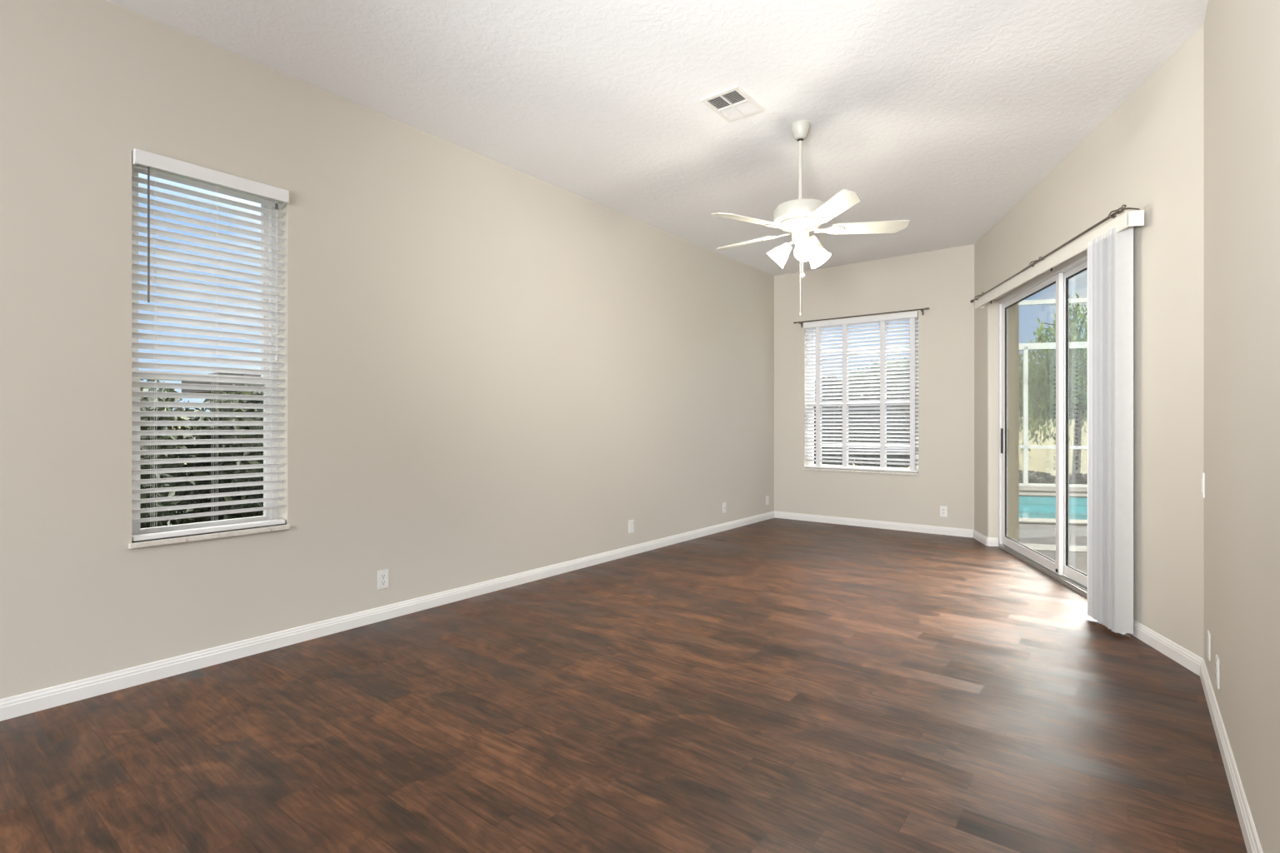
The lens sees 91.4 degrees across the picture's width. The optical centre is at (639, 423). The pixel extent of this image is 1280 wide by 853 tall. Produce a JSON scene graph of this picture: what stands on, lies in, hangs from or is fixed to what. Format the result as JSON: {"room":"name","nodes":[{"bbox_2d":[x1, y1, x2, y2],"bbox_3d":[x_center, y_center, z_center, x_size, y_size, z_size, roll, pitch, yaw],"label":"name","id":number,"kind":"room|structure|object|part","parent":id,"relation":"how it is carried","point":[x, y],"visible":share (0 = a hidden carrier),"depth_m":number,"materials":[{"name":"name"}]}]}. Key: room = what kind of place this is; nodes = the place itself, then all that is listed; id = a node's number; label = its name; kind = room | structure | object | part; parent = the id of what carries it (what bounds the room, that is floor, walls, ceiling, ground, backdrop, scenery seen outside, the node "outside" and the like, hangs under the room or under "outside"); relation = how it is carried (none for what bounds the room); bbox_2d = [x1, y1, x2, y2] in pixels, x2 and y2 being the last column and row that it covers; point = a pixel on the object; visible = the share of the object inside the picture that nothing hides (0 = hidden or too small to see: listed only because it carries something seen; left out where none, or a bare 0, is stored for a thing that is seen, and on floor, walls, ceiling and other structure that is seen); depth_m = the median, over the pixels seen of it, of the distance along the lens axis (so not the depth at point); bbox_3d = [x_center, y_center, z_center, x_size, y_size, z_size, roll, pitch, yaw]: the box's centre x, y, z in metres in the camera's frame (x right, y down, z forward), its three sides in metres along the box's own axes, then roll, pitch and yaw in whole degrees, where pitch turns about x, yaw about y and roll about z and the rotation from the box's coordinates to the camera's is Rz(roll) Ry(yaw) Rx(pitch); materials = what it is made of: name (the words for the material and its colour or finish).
{"room":"empty living room","nodes":[
{"label":"empty living room","id":0,"kind":"room"},
{"bbox_2d":[0,0,774,699],"bbox_3d":[-1.953,-0.342,3.477,0.270,3.050,11.450,0,0,38],"label":"wall","id":1,"kind":"structure","parent":0,"point":[494,369],"depth_m":3.56,"materials":[{"name":"beige paint"}]},
{"bbox_2d":[131,165,277,535],"bbox_3d":[-2.213,-0.362,3.180,0.070,1.860,0.662,0,0,38],"label":"window","id":2,"kind":"structure","parent":1,"relation":"in","point":[267,514],"depth_m":3.29,"materials":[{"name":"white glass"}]},
{"bbox_3d":[-2.225,-0.737,3.189,0.028,1.046,0.598,0,0,38],"label":"sash","id":3,"kind":"part","parent":2,"relation":"part of","materials":[{"name":"white plastic"}]},
{"bbox_3d":[-2.200,0.142,3.170,0.028,0.788,0.598,0,0,38],"label":"sash","id":4,"kind":"part","parent":2,"relation":"part of","materials":[{"name":"white plastic"}]},
{"bbox_2d":[131,148,289,541],"bbox_3d":[-2.103,-0.353,3.093,0.091,1.776,0.654,0,0,38],"label":"window blind","id":5,"kind":"object","parent":2,"relation":"attached to","point":[140,157],"visible":0.94,"depth_m":3.07,"materials":[{"name":"white plastic"}]},
{"bbox_3d":[-2.266,-0.340,2.913,0.057,1.695,0.009,0,0,38],"label":"ladder cord","id":6,"kind":"part","parent":5,"relation":"part of","materials":[{"name":"white fabric"}]},
{"bbox_3d":[-2.116,0.523,3.104,0.048,0.023,0.650,0,0,38],"label":"rail","id":7,"kind":"part","parent":5,"relation":"part of","materials":[{"name":"white plastic"}]},
{"bbox_3d":[-2.114,-0.340,3.107,0.057,1.695,0.009,0,0,38],"label":"ladder cord","id":8,"kind":"part","parent":5,"relation":"part of","materials":[{"name":"white fabric"}]},
{"bbox_3d":[-1.916,-0.767,3.298,0.004,0.820,0.008,0,0,38],"label":"lift cord","id":9,"kind":"part","parent":5,"relation":"part of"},
{"bbox_2d":[128,524,289,549],"bbox_3d":[-2.132,0.550,3.111,0.142,0.024,0.678,0,0,38],"label":"window sill","id":10,"kind":"structure","parent":1,"relation":"attached to","point":[224,534],"depth_m":3.03,"materials":[{"name":"white paint"}]},
{"bbox_2d":[377,569,388,589],"bbox_3d":[-1.549,0.938,3.767,0.008,0.115,0.072,0,0,38],"label":"wall outlet","id":11,"kind":"object","parent":1,"relation":"attached to","point":[382,575],"visible":1,"depth_m":3.76,"materials":[{"name":"white plastic"}]},
{"bbox_2d":[0,510,774,721],"bbox_3d":[-1.780,1.141,3.468,0.014,0.083,11.250,0,0,38],"label":"baseboard","id":12,"kind":"structure","parent":1,"relation":"attached to","point":[46,698],"depth_m":3.35,"materials":[{"name":"white paint"}]},
{"bbox_2d":[628,520,634,533],"bbox_3d":[-0.079,0.926,5.635,0.007,0.115,0.072,0,0,38],"label":"wall plate","id":13,"kind":"object","parent":1,"relation":"attached to","point":[631,523],"visible":1,"depth_m":5.63,"materials":[{"name":"white plastic"}]},
{"bbox_2d":[722,502,725,513],"bbox_3d":[0.936,0.930,6.919,0.016,0.115,0.072,0,0,38],"label":"wall plate","id":14,"kind":"object","parent":1,"relation":"attached to","point":[723,503],"visible":1,"depth_m":6.91,"materials":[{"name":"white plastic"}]},
{"bbox_2d":[765,495,769,505],"bbox_3d":[1.578,0.948,7.742,0.007,0.115,0.072,0,0,38],"label":"wall plate","id":15,"kind":"object","parent":1,"relation":"attached to","point":[767,497],"visible":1,"depth_m":7.73,"materials":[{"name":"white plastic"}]},
{"bbox_2d":[0,517,1247,852],"bbox_3d":[0.979,1.243,1.342,7.520,0.120,11.720,0,0,38],"label":"floor","id":16,"kind":"structure","parent":0,"point":[774,685],"depth_m":2.43,"materials":[{"name":"brown wood"}]},
{"bbox_2d":[106,0,1208,275],"bbox_3d":[0.979,-1.927,1.342,7.520,0.120,11.720,0,0,38],"label":"ceiling","id":17,"kind":"structure","parent":0,"point":[941,117],"depth_m":3.46,"materials":[{"name":"white paint"}]},
{"bbox_2d":[700,85,764,122],"bbox_3d":[0.542,-1.860,3.645,0.240,0.014,0.332,0,0,38],"label":"ceiling vent","id":18,"kind":"object","parent":17,"relation":"in","point":[732,103],"visible":1,"depth_m":3.63,"materials":[{"name":"white metal"}]},
{"bbox_2d":[711,120,909,315],"bbox_3d":[0.989,-1.270,3.936,1.214,1.194,1.230,0,0,38],"label":"ceiling fan","id":19,"kind":"object","parent":17,"relation":"hanging from","point":[799,217],"visible":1,"depth_m":3.82,"materials":[{"name":"white metal"}]},
{"bbox_3d":[0.693,-1.209,4.178,0.452,0.039,0.137,0,0,44],"label":"blade","id":20,"kind":"part","parent":19,"relation":"part of","materials":[{"name":"white wood"}]},
{"bbox_3d":[0.641,-1.209,3.693,0.452,0.039,0.137,0,0,-28],"label":"blade","id":21,"kind":"part","parent":19,"relation":"part of","materials":[{"name":"white wood"}]},
{"bbox_3d":[0.875,-1.062,3.949,0.157,0.157,0.140,0,0,38],"label":"lamp shade","id":22,"kind":"part","parent":19,"relation":"part of","materials":[{"name":"white glass"}]},
{"bbox_3d":[0.998,-0.890,3.890,0.002,0.407,0.002,0,0,38],"label":"pull chain","id":23,"kind":"part","parent":19,"relation":"part of","materials":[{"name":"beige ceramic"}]},
{"bbox_3d":[0.992,-1.080,3.785,0.051,0.079,0.079,0,0,-13],"label":"bulb","id":24,"kind":"part","parent":19,"relation":"part of","materials":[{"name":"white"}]},
{"bbox_3d":[1.000,-1.062,3.756,0.139,0.157,0.152,0,0,38],"label":"lamp shade","id":25,"kind":"part","parent":19,"relation":"part of","materials":[{"name":"white glass"}]},
{"bbox_3d":[1.170,-1.209,4.279,0.137,0.039,0.452,0,0,26],"label":"blade","id":26,"kind":"part","parent":19,"relation":"part of","materials":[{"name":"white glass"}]},
{"bbox_3d":[1.134,-1.062,3.948,0.135,0.157,0.154,0,0,38],"label":"lamp shade","id":27,"kind":"part","parent":19,"relation":"part of","materials":[{"name":"white glass"}]},
{"bbox_3d":[1.087,-1.209,3.494,0.137,0.039,0.452,0,0,-10],"label":"blade","id":28,"kind":"part","parent":19,"relation":"part of","materials":[{"name":"white wood"}]},
{"bbox_3d":[1.414,-1.209,3.856,0.452,0.039,0.137,0,0,8],"label":"blade","id":29,"kind":"part","parent":19,"relation":"part of","materials":[{"name":"white wood"}]},
{"bbox_2d":[774,244,974,529],"bbox_3d":[2.627,-0.342,7.329,2.707,3.050,0.270,0,0,38],"label":"wall","id":30,"kind":"structure","parent":0,"point":[942,281],"depth_m":6.96,"materials":[{"name":"beige paint"}]},
{"bbox_2d":[802,467,919,475],"bbox_3d":[2.555,0.550,7.277,1.342,0.024,0.142,0,0,38],"label":"window sill","id":31,"kind":"structure","parent":30,"relation":"attached to","point":[804,468],"depth_m":7.19,"materials":[{"name":"white paint"}]},
{"bbox_2d":[793,307,929,327],"bbox_3d":[2.505,-1.216,7.195,1.554,0.067,0.092,0,0,38],"label":"curtain rod","id":32,"kind":"object","parent":30,"relation":"attached to","point":[926,308],"visible":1,"depth_m":7.10,"materials":[{"name":"grey metal"}]},
{"bbox_2d":[808,320,918,470],"bbox_3d":[2.621,-0.357,7.360,1.318,1.850,0.070,0,0,38],"label":"window","id":33,"kind":"structure","parent":30,"relation":"in","point":[810,463],"depth_m":7.63,"materials":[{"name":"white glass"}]},
{"bbox_2d":[803,310,918,472],"bbox_3d":[2.534,-0.348,7.250,1.310,1.766,0.091,0,0,38],"label":"window blind","id":34,"kind":"object","parent":33,"relation":"attached to","point":[912,317],"visible":1,"depth_m":7.22,"materials":[{"name":"white plastic"}]},
{"bbox_3d":[2.545,0.523,7.263,1.306,0.023,0.048,0,0,38],"label":"rail","id":35,"kind":"part","parent":34,"relation":"part of","materials":[{"name":"white plastic"}]},
{"bbox_3d":[2.611,0.142,7.348,1.254,0.788,0.028,0,0,38],"label":"sash","id":36,"kind":"part","parent":33,"relation":"part of","materials":[{"name":"white plastic"}]},
{"bbox_3d":[2.631,-0.732,7.373,1.254,1.036,0.028,0,0,38],"label":"sash","id":37,"kind":"part","parent":33,"relation":"part of","materials":[{"name":"white plastic"}]},
{"bbox_2d":[774,510,973,538],"bbox_3d":[2.578,1.141,7.187,2.265,0.083,0.014,0,0,38],"label":"baseboard","id":38,"kind":"structure","parent":30,"relation":"attached to","point":[817,518],"depth_m":7.08,"materials":[{"name":"white paint"}]},
{"bbox_2d":[940,505,947,517],"bbox_3d":[3.240,0.935,6.671,0.072,0.115,0.008,0,0,38],"label":"wall outlet","id":39,"kind":"object","parent":30,"relation":"attached to","point":[943,510],"visible":1,"depth_m":6.67,"materials":[{"name":"white plastic"}]},
{"bbox_2d":[974,25,1204,659],"bbox_3d":[3.198,-0.342,4.731,0.270,3.050,3.900,0,0,13],"label":"wall","id":40,"kind":"structure","parent":0,"point":[1147,155],"depth_m":3.32,"materials":[{"name":"beige paint"}]},
{"bbox_2d":[973,530,998,546],"bbox_3d":[3.416,1.141,6.260,0.097,0.083,0.475,0,0,2],"label":"baseboard","id":41,"kind":"structure","parent":40,"relation":"attached to","point":[990,542],"depth_m":6.08,"materials":[{"name":"white paint"}]},
{"bbox_2d":[998,249,1087,598],"bbox_3d":[3.221,-0.007,4.795,0.116,2.380,2.520,0,0,13],"label":"door","id":42,"kind":"structure","parent":40,"relation":"in","point":[1060,570],"depth_m":4.77,"materials":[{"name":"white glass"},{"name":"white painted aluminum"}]},
{"bbox_3d":[3.459,0.163,5.973,0.014,0.240,0.018,0,0,13],"label":"handle","id":43,"kind":"part","parent":42,"relation":"part of","materials":[{"name":"metal"}]},
{"bbox_3d":[3.339,0.001,5.365,0.030,2.292,1.293,0,0,13],"label":"panel","id":44,"kind":"part","parent":42,"relation":"part of","materials":[{"name":"glass"}]},
{"bbox_3d":[3.103,0.001,4.191,0.030,2.292,1.220,0,0,13],"label":"panel","id":45,"kind":"part","parent":42,"relation":"part of","materials":[{"name":"glass"}]},
{"bbox_2d":[970,205,1140,304],"bbox_3d":[2.987,-1.182,4.751,0.150,0.150,2.843,0,0,13],"label":"curtain rod","id":46,"kind":"object","parent":40,"relation":"attached to","point":[1120,210],"visible":0.95,"depth_m":4.05,"materials":[{"name":"grey metal"}]},
{"bbox_2d":[975,210,1144,634],"bbox_3d":[2.987,-0.023,4.706,0.131,2.364,2.781,0,0,13],"label":"vertical blind","id":47,"kind":"object","parent":40,"relation":"attached to","point":[1109,247],"visible":1,"depth_m":3.53,"materials":[{"name":"white plastic"}]},
{"bbox_2d":[1204,0,1279,852],"bbox_3d":[1.855,-0.342,1.712,0.270,3.050,2.985,0,0,38],"label":"wall","id":48,"kind":"structure","parent":0,"point":[1242,37],"depth_m":1.84,"materials":[{"name":"beige paint"}]},
{"bbox_2d":[1130,620,1263,852],"bbox_3d":[1.901,1.141,2.040,0.249,0.083,3.550,0,0,34],"label":"baseboard","id":49,"kind":"structure","parent":48,"relation":"attached to","point":[1196,664],"depth_m":2.38,"materials":[{"name":"white paint"}]},
{"bbox_2d":[1201,472,1204,498],"bbox_3d":[2.619,0.285,2.908,0.008,0.115,0.072,0,0,38],"label":"light switch","id":50,"kind":"object","parent":48,"relation":"attached to","point":[1202,473],"visible":1,"depth_m":2.88,"materials":[{"name":"white plastic"}]},
{"bbox_2d":[1207,630,1210,660],"bbox_3d":[2.453,0.955,2.695,0.007,0.115,0.072,0,0,38],"label":"wall plate","id":51,"kind":"object","parent":48,"relation":"attached to","point":[1208,632],"visible":1,"depth_m":2.67,"materials":[{"name":"white plastic"}]},
{"bbox_2d":[1215,654,1219,689],"bbox_3d":[2.239,0.961,2.424,0.008,0.115,0.072,0,0,38],"label":"wall outlet","id":52,"kind":"object","parent":48,"relation":"attached to","point":[1217,661],"visible":1,"depth_m":2.40,"materials":[{"name":"white plastic"}]},
{"label":"outside","id":53,"kind":"structure","parent":0,"visible":0},
{"bbox_2d":[172,417,1087,481],"bbox_3d":[12.971,0.213,47.019,136.967,2.260,111.210,0,0,38],"label":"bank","id":54,"kind":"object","parent":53,"point":[1041,460],"depth_m":20.61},
{"bbox_2d":[181,372,263,411],"bbox_3d":[-5.942,0.203,14.281,3.200,2.280,6.700,0,0,38],"label":"building","id":55,"kind":"structure","parent":54,"relation":"on","point":[186,391],"depth_m":11.58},
{"bbox_2d":[838,357,1049,414],"bbox_3d":[16.144,-1.823,34.340,11.056,4.087,6.846,0,0,38],"label":"tree","id":56,"kind":"object","parent":54,"relation":"on","point":[1020,362],"visible":0.06,"depth_m":33.81,"materials":[{"name":"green plant"}]},
{"bbox_2d":[1019,350,1034,458],"bbox_3d":[8.672,-0.749,15.755,2.135,4.190,1.946,0,0,-34],"label":"weeping tree","id":57,"kind":"object","parent":54,"relation":"on","point":[1020,354],"visible":0.02,"depth_m":15.45,"materials":[{"name":"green plant"}]},
{"bbox_2d":[1019,292,1087,475],"bbox_3d":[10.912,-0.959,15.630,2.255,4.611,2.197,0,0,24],"label":"weeping tree","id":58,"kind":"object","parent":54,"relation":"on","point":[1075,361],"visible":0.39,"depth_m":15.57,"materials":[{"name":"green plant"}]},
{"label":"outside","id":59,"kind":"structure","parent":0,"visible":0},
{"bbox_3d":[-6.115,1.318,5.829,9.180,0.050,13.600,0,0,38],"label":"lawn","id":60,"kind":"structure","parent":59,"visible":0},
{"bbox_2d":[140,379,209,529],"bbox_3d":[-4.082,0.455,4.852,1.122,1.802,1.256,0,0,38],"label":"shrub","id":61,"kind":"object","parent":60,"relation":"on","point":[164,513],"visible":0.13,"depth_m":4.84,"materials":[{"name":"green plant"}]},
{"bbox_2d":[175,383,263,524],"bbox_3d":[-3.450,0.507,5.636,1.135,1.746,1.250,0,0,38],"label":"shrub","id":62,"kind":"object","parent":60,"relation":"on","point":[209,518],"visible":0.12,"depth_m":5.23,"materials":[{"name":"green plant"}]},
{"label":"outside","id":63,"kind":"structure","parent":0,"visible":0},
{"bbox_3d":[9.108,1.303,13.009,18.693,0.080,9.667,0,0,38],"label":"planting bed","id":64,"kind":"object","parent":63,"visible":0},
{"bbox_2d":[814,376,859,465],"bbox_3d":[4.266,0.135,14.201,1.453,2.493,1.476,0,0,38],"label":"shrub","id":65,"kind":"object","parent":64,"relation":"on","point":[822,455],"visible":0.2,"depth_m":13.76,"materials":[{"name":"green plant"}]},
{"bbox_2d":[849,385,909,468],"bbox_3d":[5.435,0.242,13.934,1.485,2.235,1.450,0,0,38],"label":"shrub","id":66,"kind":"object","parent":64,"relation":"on","point":[899,457],"visible":0.26,"depth_m":13.56,"materials":[{"name":"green plant"}]},
{"bbox_2d":[1019,470,1055,484],"bbox_3d":[7.984,1.123,13.093,1.221,0.366,1.223,0,0,38],"label":"shrub","id":67,"kind":"object","parent":64,"relation":"on","point":[1034,477],"visible":0.42,"depth_m":12.66,"materials":[{"name":"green plant"}]},
{"bbox_2d":[1069,472,1087,484],"bbox_3d":[9.264,1.148,12.791,1.227,0.316,1.225,0,0,38],"label":"shrub","id":68,"kind":"object","parent":64,"relation":"on","point":[1078,478],"visible":0.28,"depth_m":12.63,"materials":[{"name":"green plant"}]},
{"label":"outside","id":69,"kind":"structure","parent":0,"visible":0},
{"bbox_2d":[1019,491,1087,574],"bbox_3d":[7.917,1.293,5.734,15.000,0.100,12.550,0,0,13],"label":"pool deck","id":70,"kind":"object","parent":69,"point":[1028,533],"depth_m":6.82,"materials":[{"name":"grey concrete"}]},
{"bbox_2d":[1019,486,1087,493],"bbox_3d":[9.773,1.228,11.461,14.000,0.030,1.350,0,0,13],"label":"paving","id":71,"kind":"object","parent":70,"relation":"on","point":[1027,489],"depth_m":11.56,"materials":[{"name":"concrete"}]},
{"bbox_2d":[821,297,1087,487],"bbox_3d":[9.595,-0.502,11.143,12.200,3.430,1.110,0,0,13],"label":"screen","id":72,"kind":"object","parent":71,"relation":"on","point":[1025,347],"visible":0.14,"depth_m":12.14,"materials":[{"name":"grey"}]},
{"bbox_3d":[9.715,0.453,11.654,12.200,0.055,0.060,0,0,13],"label":"chair rail","id":73,"kind":"part","parent":72,"relation":"part of","materials":[{"name":"white metal"}]},
{"bbox_3d":[7.505,-0.147,12.172,0.070,2.720,0.060,0,0,13],"label":"post","id":74,"kind":"part","parent":72,"relation":"part of","materials":[{"name":"white metal"}]},
{"bbox_2d":[1019,492,1087,525],"bbox_3d":[8.572,1.403,8.748,8.700,0.380,3.620,0,0,13],"label":"swimming pool","id":75,"kind":"object","parent":70,"relation":"in","point":[1034,508],"visible":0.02,"depth_m":10.13,"materials":[{"name":"liquid"}]},
{"bbox_2d":[1021,543,1087,552],"bbox_3d":[9.434,1.241,5.019,11.720,0.004,0.330,0,0,13],"label":"paving","id":76,"kind":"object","parent":70,"relation":"on","point":[1035,547],"depth_m":6.25,"materials":[{"name":"concrete"}]}
]}

